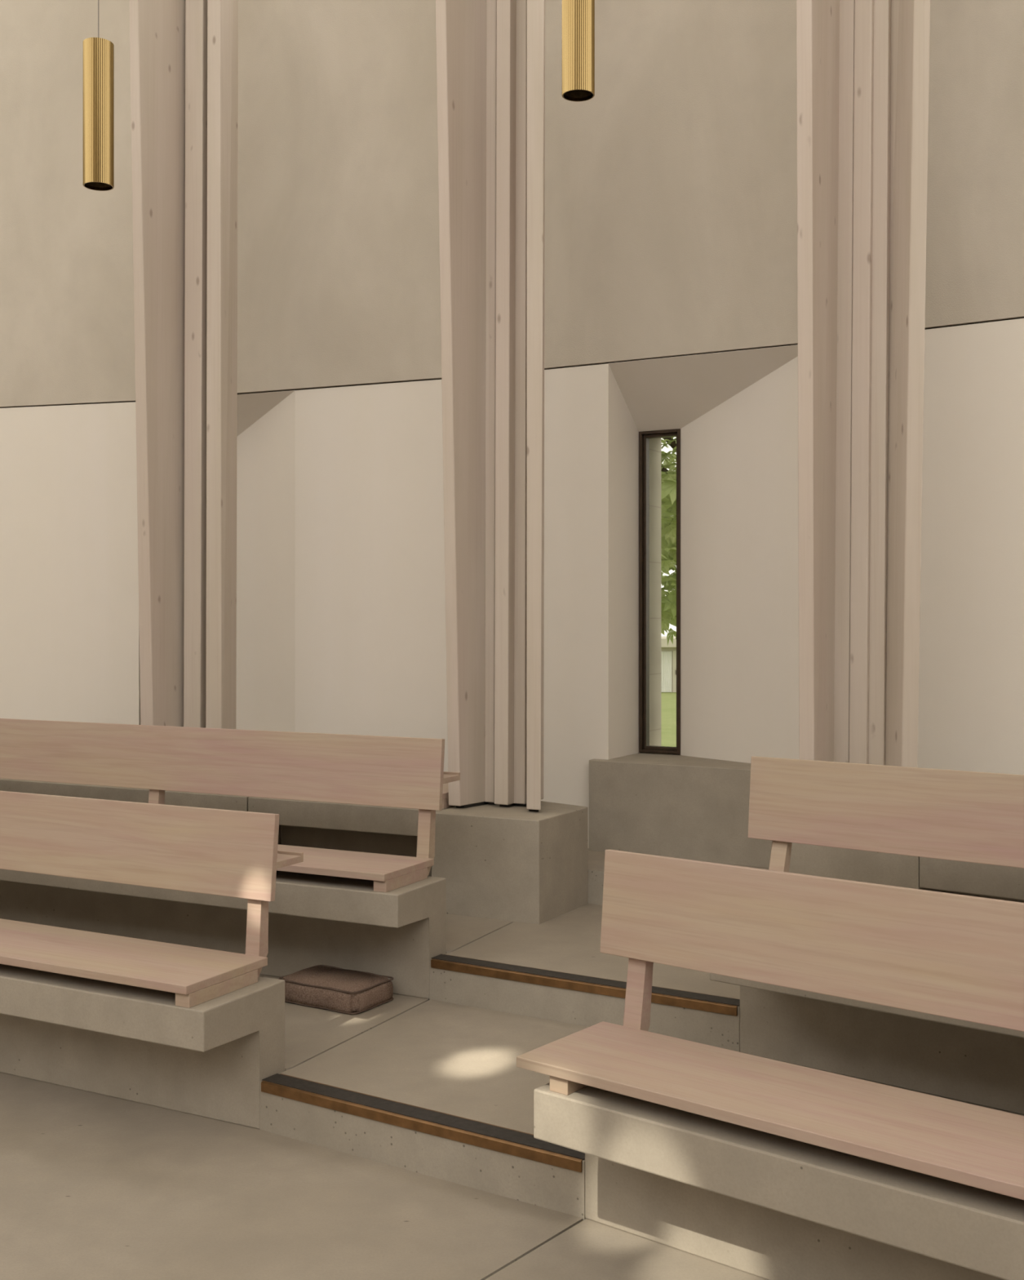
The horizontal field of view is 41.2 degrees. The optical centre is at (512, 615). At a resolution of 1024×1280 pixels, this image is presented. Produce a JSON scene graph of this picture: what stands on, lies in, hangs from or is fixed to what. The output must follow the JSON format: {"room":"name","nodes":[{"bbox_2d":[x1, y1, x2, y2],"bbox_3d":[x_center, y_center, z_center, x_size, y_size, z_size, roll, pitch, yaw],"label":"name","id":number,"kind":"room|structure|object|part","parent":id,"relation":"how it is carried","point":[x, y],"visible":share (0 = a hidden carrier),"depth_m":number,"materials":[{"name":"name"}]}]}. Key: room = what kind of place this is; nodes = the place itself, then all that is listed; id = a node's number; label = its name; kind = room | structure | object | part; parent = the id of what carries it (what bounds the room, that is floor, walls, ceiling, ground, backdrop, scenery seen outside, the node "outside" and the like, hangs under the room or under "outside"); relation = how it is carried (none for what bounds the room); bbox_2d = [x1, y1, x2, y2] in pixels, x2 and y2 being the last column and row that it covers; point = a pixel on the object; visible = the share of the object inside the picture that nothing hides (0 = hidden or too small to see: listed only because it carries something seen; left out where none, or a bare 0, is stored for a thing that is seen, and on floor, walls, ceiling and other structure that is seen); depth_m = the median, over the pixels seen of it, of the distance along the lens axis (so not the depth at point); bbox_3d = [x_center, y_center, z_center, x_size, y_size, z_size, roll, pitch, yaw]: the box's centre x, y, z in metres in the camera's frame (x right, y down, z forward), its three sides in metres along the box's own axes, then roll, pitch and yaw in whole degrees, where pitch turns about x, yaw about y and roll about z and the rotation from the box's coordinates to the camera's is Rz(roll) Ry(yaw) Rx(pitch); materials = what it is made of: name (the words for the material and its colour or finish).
{"room":"house of worship","nodes":[
{"label":"house of worship","id":0,"kind":"room"},
{"bbox_2d":[0,0,138,724],"bbox_3d":[-3.413,-1.000,7.674,3.185,5.100,0.344,0,0,15],"label":"wall","id":1,"kind":"structure","parent":0,"point":[67,315],"depth_m":7.21,"materials":[{"name":"beige paint"}]},
{"bbox_2d":[0,400,135,408],"bbox_3d":[-3.411,-1.117,7.681,3.185,0.007,0.328,0,0,15],"label":"trim","id":2,"kind":"structure","parent":1,"relation":"attached to","point":[129,401],"depth_m":7.22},
{"bbox_2d":[138,622,140,724],"bbox_3d":[-1.884,0.218,7.266,0.019,2.664,0.357,0,0,22],"label":"wall","id":3,"kind":"structure","parent":0,"point":[139,623],"depth_m":7.10,"materials":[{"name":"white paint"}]},
{"bbox_2d":[236,390,294,436],"bbox_3d":[-1.442,-0.984,7.079,0.946,0.263,0.335,0,0,23],"label":"wall","id":4,"kind":"structure","parent":0,"point":[251,407],"depth_m":6.90,"materials":[{"name":"white paint"}]},
{"bbox_2d":[237,377,441,394],"bbox_3d":[-1.009,-1.117,6.897,1.921,0.007,0.328,0,0,23],"label":"trim","id":5,"kind":"structure","parent":4,"relation":"attached to","point":[440,378],"depth_m":6.65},
{"bbox_2d":[237,0,441,393],"bbox_3d":[-1.012,-2.336,6.889,1.921,2.429,0.344,0,0,23],"label":"wall","id":6,"kind":"structure","parent":0,"point":[339,236],"depth_m":6.64,"materials":[{"name":"beige paint"}]},
{"bbox_2d":[0,1072,767,1279],"bbox_3d":[-2.320,1.510,-2.579,18.926,0.120,12.647,0,0,31],"label":"floor","id":7,"kind":"structure","parent":0,"point":[94,1186],"depth_m":3.29,"materials":[{"name":"concrete"}]},
{"bbox_2d":[0,964,284,1128],"bbox_3d":[-2.333,1.252,4.626,3.600,0.395,0.357,0,0,28],"label":"concrete bench base","id":8,"kind":"object","parent":7,"relation":"on","point":[211,1059],"visible":0.84,"depth_m":3.92,"materials":[{"name":"grey concrete"}]},
{"bbox_2d":[0,791,303,1008],"bbox_3d":[-2.273,0.817,4.671,3.464,0.477,0.504,0,0,28],"label":"bench","id":9,"kind":"object","parent":8,"relation":"on","point":[230,853],"visible":1,"depth_m":4.09,"materials":[{"name":"beige wood"}]},
{"bbox_3d":[-2.317,1.005,4.607,3.446,0.024,0.350,0,0,28],"label":"seat","id":10,"kind":"part","parent":9,"relation":"part of","materials":[{"name":"brown wood"}]},
{"bbox_3d":[-2.223,0.704,4.768,3.464,0.252,0.044,0,0,28],"label":"backrest","id":11,"kind":"part","parent":9,"relation":"part of","materials":[{"name":"brown wood"}]},
{"bbox_3d":[-0.757,0.853,3.991,0.050,0.405,0.093,0,0,28],"label":"post","id":12,"kind":"part","parent":9,"relation":"part of","materials":[{"name":"brown wood"}]},
{"bbox_2d":[533,1082,1023,1279],"bbox_3d":[1.458,1.252,2.160,3.400,0.395,0.385,0,0,39],"label":"concrete bench base","id":13,"kind":"object","parent":7,"relation":"on","point":[764,1205],"visible":0.58,"depth_m":2.80,"materials":[{"name":"grey concrete"}]},
{"bbox_2d":[516,849,1023,1199],"bbox_3d":[1.455,0.817,2.247,3.312,0.477,0.512,0,0,39],"label":"bench","id":14,"kind":"object","parent":13,"relation":"on","point":[949,955],"visible":1,"depth_m":2.92,"materials":[{"name":"beige wood"}]},
{"bbox_3d":[0.296,0.853,3.295,0.050,0.405,0.108,0,0,38],"label":"post","id":15,"kind":"part","parent":14,"relation":"part of","materials":[{"name":"brown wood"}]},
{"bbox_3d":[1.407,1.005,2.177,3.300,0.024,0.343,0,0,38],"label":"seat","id":16,"kind":"part","parent":14,"relation":"part of","materials":[{"name":"brown wood"}]},
{"bbox_3d":[1.525,0.704,2.335,3.312,0.252,0.044,0,0,39],"label":"backrest","id":17,"kind":"part","parent":14,"relation":"part of","materials":[{"name":"brown wood"}]},
{"bbox_2d":[235,363,639,848],"bbox_3d":[-0.567,0.218,6.720,2.435,2.664,0.403,0,0,26],"label":"wall","id":18,"kind":"structure","parent":0,"point":[341,588],"depth_m":6.51,"materials":[{"name":"white paint"}]},
{"bbox_2d":[429,903,740,1052],"bbox_3d":[-0.568,1.337,5.203,12.243,0.326,1.549,0,0,30],"label":"step","id":19,"kind":"structure","parent":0,"point":[570,942],"depth_m":4.54,"materials":[{"name":"concrete"}]},
{"bbox_2d":[0,778,149,803],"bbox_3d":[-2.483,0.977,6.713,2.200,0.395,0.358,0,0,26],"label":"concrete bench base","id":20,"kind":"object","parent":19,"relation":"on","point":[97,792],"visible":0.02,"depth_m":6.28,"materials":[{"name":"grey concrete"}]},
{"bbox_2d":[164,790,280,844],"bbox_3d":[-1.230,0.987,6.218,0.475,0.415,0.567,0,0,26],"label":"plinth","id":21,"kind":"object","parent":19,"relation":"on","point":[232,802],"visible":0.1,"depth_m":5.96,"materials":[{"name":"concrete"}]},
{"bbox_2d":[128,0,238,728],"bbox_3d":[-1.470,-2.186,6.188,0.312,5.929,0.592,0,0,30],"label":"column","id":22,"kind":"structure","parent":21,"relation":"on","point":[184,54],"depth_m":6.19,"materials":[{"name":"brown wood"}]},
{"bbox_2d":[248,796,456,876],"bbox_3d":[-0.639,0.977,5.810,0.930,0.395,0.358,0,0,26],"label":"concrete bench base","id":23,"kind":"object","parent":19,"relation":"on","point":[386,830],"visible":0.27,"depth_m":5.76,"materials":[{"name":"grey concrete"}]},
{"bbox_2d":[442,782,453,808],"bbox_3d":[-0.597,0.748,5.840,0.880,0.062,0.350,0,0,26],"label":"bench","id":24,"kind":"object","parent":23,"relation":"on","point":[446,790],"visible":0.13,"depth_m":5.53,"materials":[{"name":"beige wood"}]},
{"bbox_3d":[-0.597,0.729,5.840,0.880,0.024,0.350,0,0,26],"label":"seat","id":25,"kind":"part","parent":24,"relation":"part of","materials":[{"name":"brown wood"}]},
{"bbox_2d":[431,800,587,924],"bbox_3d":[0.025,0.987,5.531,0.479,0.415,0.567,0,0,29],"label":"plinth","id":26,"kind":"object","parent":19,"relation":"on","point":[517,864],"visible":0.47,"depth_m":5.30,"materials":[{"name":"concrete"}]},
{"bbox_2d":[435,0,545,812],"bbox_3d":[-0.100,-2.186,5.528,0.489,5.929,0.427,0,0,0],"label":"column","id":27,"kind":"structure","parent":26,"relation":"on","point":[491,54],"depth_m":5.52,"materials":[{"name":"brown wood"}]},
{"bbox_3d":[-0.155,0.771,5.590,0.038,0.015,0.187,0,0,37],"label":"plate","id":28,"kind":"part","parent":27,"relation":"part of","materials":[{"name":"metal"}]},
{"bbox_3d":[0.005,0.771,5.619,0.045,0.015,0.154,0,0,27],"label":"plate","id":29,"kind":"part","parent":27,"relation":"part of","materials":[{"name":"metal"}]},
{"bbox_3d":[0.065,0.771,5.626,0.043,0.015,0.126,0,0,27],"label":"plate","id":30,"kind":"part","parent":27,"relation":"part of","materials":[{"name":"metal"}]},
{"bbox_2d":[431,954,740,1016],"bbox_3d":[0.218,1.186,4.404,1.113,0.030,0.081,0,0,31],"label":"step nosing","id":31,"kind":"structure","parent":19,"relation":"attached to","point":[664,996],"depth_m":4.38,"materials":[{"name":"brown metal"}]},
{"bbox_2d":[796,0,930,767],"bbox_3d":[1.226,-2.186,4.860,0.502,5.929,0.422,0,0,0],"label":"column","id":32,"kind":"structure","parent":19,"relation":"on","point":[863,66],"depth_m":4.85,"materials":[{"name":"brown wood"}]},
{"bbox_2d":[789,843,944,892],"bbox_3d":[1.310,0.987,4.823,0.475,0.415,0.567,0,0,37],"label":"plinth","id":33,"kind":"object","parent":19,"relation":"on","point":[864,866],"visible":0.03,"depth_m":4.58,"materials":[{"name":"concrete"}]},
{"bbox_2d":[920,857,1023,902],"bbox_3d":[2.477,0.977,3.813,2.600,0.395,0.358,0,0,37],"label":"concrete bench base","id":34,"kind":"object","parent":19,"relation":"on","point":[959,877],"visible":0.33,"depth_m":4.36,"materials":[{"name":"grey concrete"}]},
{"bbox_2d":[259,974,1023,1220],"bbox_3d":[-0.835,1.431,4.121,11.627,0.238,1.836,0,0,36],"label":"step","id":35,"kind":"structure","parent":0,"point":[452,1059],"depth_m":3.84,"materials":[{"name":"concrete"}]},
{"bbox_2d":[0,868,446,999],"bbox_3d":[-1.912,1.115,5.426,3.600,0.395,0.326,0,0,27],"label":"concrete bench base","id":36,"kind":"object","parent":35,"relation":"on","point":[314,920],"visible":0.73,"depth_m":4.88,"materials":[{"name":"grey concrete"}]},
{"bbox_2d":[0,718,460,892],"bbox_3d":[-1.843,0.676,5.485,3.470,0.483,0.488,0,0,27],"label":"bench","id":37,"kind":"object","parent":36,"relation":"on","point":[390,771],"visible":0.75,"depth_m":5.12,"materials":[{"name":"beige wood"}]},
{"bbox_3d":[-1.417,0.712,5.375,0.050,0.411,0.097,0,0,27],"label":"post","id":38,"kind":"part","parent":37,"relation":"part of","materials":[{"name":"brown wood"}]},
{"bbox_3d":[-1.798,0.560,5.575,3.470,0.252,0.044,0,0,27],"label":"backrest","id":39,"kind":"part","parent":37,"relation":"part of","materials":[{"name":"brown wood"}]},
{"bbox_3d":[-1.889,0.867,5.420,3.446,0.024,0.330,0,0,27],"label":"seat","id":40,"kind":"part","parent":37,"relation":"part of","materials":[{"name":"brown wood"}]},
{"bbox_3d":[-0.313,0.712,4.822,0.050,0.411,0.097,0,0,27],"label":"post","id":41,"kind":"part","parent":37,"relation":"part of","materials":[{"name":"brown wood"}]},
{"bbox_2d":[278,964,393,1014],"bbox_3d":[-0.600,1.273,4.648,0.347,0.078,0.234,0,0,31],"label":"cushion","id":42,"kind":"object","parent":35,"relation":"on","point":[350,992],"visible":0.9,"depth_m":4.58,"materials":[{"name":"brown fabric"}]},
{"bbox_2d":[261,1073,585,1172],"bbox_3d":[-0.250,1.324,3.589,1.042,0.030,0.081,0,0,33],"label":"step nosing","id":43,"kind":"structure","parent":35,"relation":"attached to","point":[476,1133],"depth_m":3.55,"materials":[{"name":"brown metal"}]},
{"bbox_2d":[710,973,1023,1114],"bbox_3d":[1.903,1.115,3.051,3.200,0.395,0.395,0,0,37],"label":"concrete bench base","id":44,"kind":"object","parent":35,"relation":"on","point":[958,1060],"visible":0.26,"depth_m":3.79,"materials":[{"name":"grey concrete"}]},
{"bbox_2d":[748,755,1023,872],"bbox_3d":[1.899,0.676,3.153,3.130,0.483,0.552,0,0,37],"label":"bench","id":45,"kind":"object","parent":44,"relation":"on","point":[977,817],"visible":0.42,"depth_m":3.93,"materials":[{"name":"beige wood"}]},
{"bbox_3d":[0.801,0.712,4.129,0.050,0.411,0.134,0,0,38],"label":"post","id":46,"kind":"part","parent":45,"relation":"part of","materials":[{"name":"brown wood"}]},
{"bbox_2d":[640,437,680,755],"bbox_3d":[0.425,-0.850,6.585,0.954,5.800,0.192,0,0,29],"label":"wall","id":47,"kind":"structure","parent":0,"point":[655,443],"depth_m":6.47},
{"bbox_2d":[544,0,798,368],"bbox_3d":[0.606,-2.336,6.114,1.710,2.429,0.344,0,0,29],"label":"wall","id":48,"kind":"structure","parent":0,"point":[671,225],"depth_m":5.87,"materials":[{"name":"beige paint"}]},
{"bbox_2d":[587,848,768,905],"bbox_3d":[-0.087,1.268,5.674,12.348,0.464,1.487,0,0,25],"label":"floor","id":49,"kind":"structure","parent":0,"point":[596,860],"depth_m":5.55,"materials":[{"name":"concrete"}]},
{"bbox_2d":[589,753,773,867],"bbox_3d":[0.943,0.861,5.887,1.173,0.450,0.391,0,0,30],"label":"plinth","id":50,"kind":"object","parent":49,"relation":"on","point":[687,807],"visible":0.44,"depth_m":5.82,"materials":[{"name":"concrete"}]},
{"bbox_2d":[608,344,798,431],"bbox_3d":[0.921,-0.984,5.940,0.946,0.263,0.335,0,0,29],"label":"wall","id":51,"kind":"structure","parent":0,"point":[672,393],"depth_m":5.98,"materials":[{"name":"white paint"}]},
{"bbox_2d":[544,343,798,369],"bbox_3d":[0.610,-1.117,6.121,1.710,0.007,0.328,0,0,29],"label":"trim","id":52,"kind":"structure","parent":51,"relation":"attached to","point":[795,344],"depth_m":5.91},
{"bbox_2d":[680,275,926,768],"bbox_3d":[1.220,-1.000,5.800,1.218,5.100,0.346,0,0,36],"label":"wall","id":53,"kind":"structure","parent":0,"point":[740,548],"depth_m":5.89,"materials":[{"name":"white paint"}]},
{"bbox_2d":[926,0,1023,774],"bbox_3d":[2.560,-1.000,4.882,2.049,5.100,0.344,0,0,33],"label":"wall","id":54,"kind":"structure","parent":0,"point":[975,372],"depth_m":5.20,"materials":[{"name":"white paint"}]},
{"bbox_2d":[927,316,1023,328],"bbox_3d":[2.565,-1.117,4.889,2.048,0.007,0.328,0,0,33],"label":"trim","id":55,"kind":"structure","parent":54,"relation":"attached to","point":[1023,317],"depth_m":5.21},
{"bbox_3d":[-1.543,-7.850,1.398,15.341,0.200,14.221,0,0,0],"label":"ceiling","id":56,"kind":"structure","parent":0,"visible":0},
{"bbox_2d":[83,0,114,191],"bbox_3d":[-1.563,-4.686,5.150,0.112,6.128,0.112,0,0,0],"label":"pendant lamp","id":57,"kind":"object","parent":56,"relation":"hanging from","point":[98,52],"visible":1,"depth_m":5.11,"materials":[{"name":"gold metal"}]},
{"bbox_3d":[-1.563,-4.961,5.150,0.004,5.578,0.004,0,0,0],"label":"cord","id":58,"kind":"part","parent":57,"relation":"part of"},
{"bbox_2d":[562,0,595,101],"bbox_3d":[0.227,-4.766,4.670,0.112,5.968,0.112,0,0,0],"label":"pendant lamp","id":59,"kind":"object","parent":56,"relation":"hanging from","point":[578,15],"visible":1,"depth_m":4.62,"materials":[{"name":"gold metal"}]},
{"bbox_3d":[1.323,-0.850,6.091,1.053,5.800,0.697,0,0,0],"label":"wall","id":60,"kind":"structure","parent":0,"visible":0},
{"bbox_2d":[639,428,680,754],"bbox_3d":[0.693,-0.110,6.288,0.204,1.484,0.068,0,0,29],"label":"window","id":61,"kind":"structure","parent":60,"relation":"in","point":[644,436],"depth_m":6.31,"materials":[{"name":"brown metal"}]},
{"label":"outside","id":62,"kind":"structure","parent":0,"visible":0},
{"bbox_2d":[661,692,676,746],"bbox_3d":[10.000,3.035,39.450,100.000,1.930,65.100,0,0,0],"label":"ground","id":63,"kind":"structure","parent":62,"point":[668,700],"depth_m":40.02,"materials":[{"name":"green plant"}]},
{"bbox_2d":[661,436,676,644],"bbox_3d":[2.291,-1.722,17.502,6.642,8.256,5.502,0,0,-11],"label":"tree","id":64,"kind":"object","parent":63,"relation":"on","point":[668,477],"visible":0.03,"depth_m":16.43,"materials":[{"name":"green plant"}]},
{"bbox_2d":[661,636,676,692],"bbox_3d":[8.100,2.550,72.900,18.800,2.780,7.000,0,0,0],"label":"building","id":65,"kind":"structure","parent":63,"relation":"on","point":[668,652],"depth_m":69.93,"materials":[{"name":"white paint"}]},
{"bbox_2d":[661,651,671,692],"bbox_3d":[7.820,2.880,69.960,0.770,2.080,0.090,0,0,0],"label":"fence","id":66,"kind":"object","parent":65,"relation":"hanging from","point":[666,656],"depth_m":69.91,"materials":[{"name":"white paint"}]},
{"bbox_3d":[8.385,2.865,69.975,0.270,2.150,0.070,0,0,0],"label":"door frame","id":67,"kind":"part","parent":65,"relation":"part of","materials":[{"name":"beige wood"}]}
]}

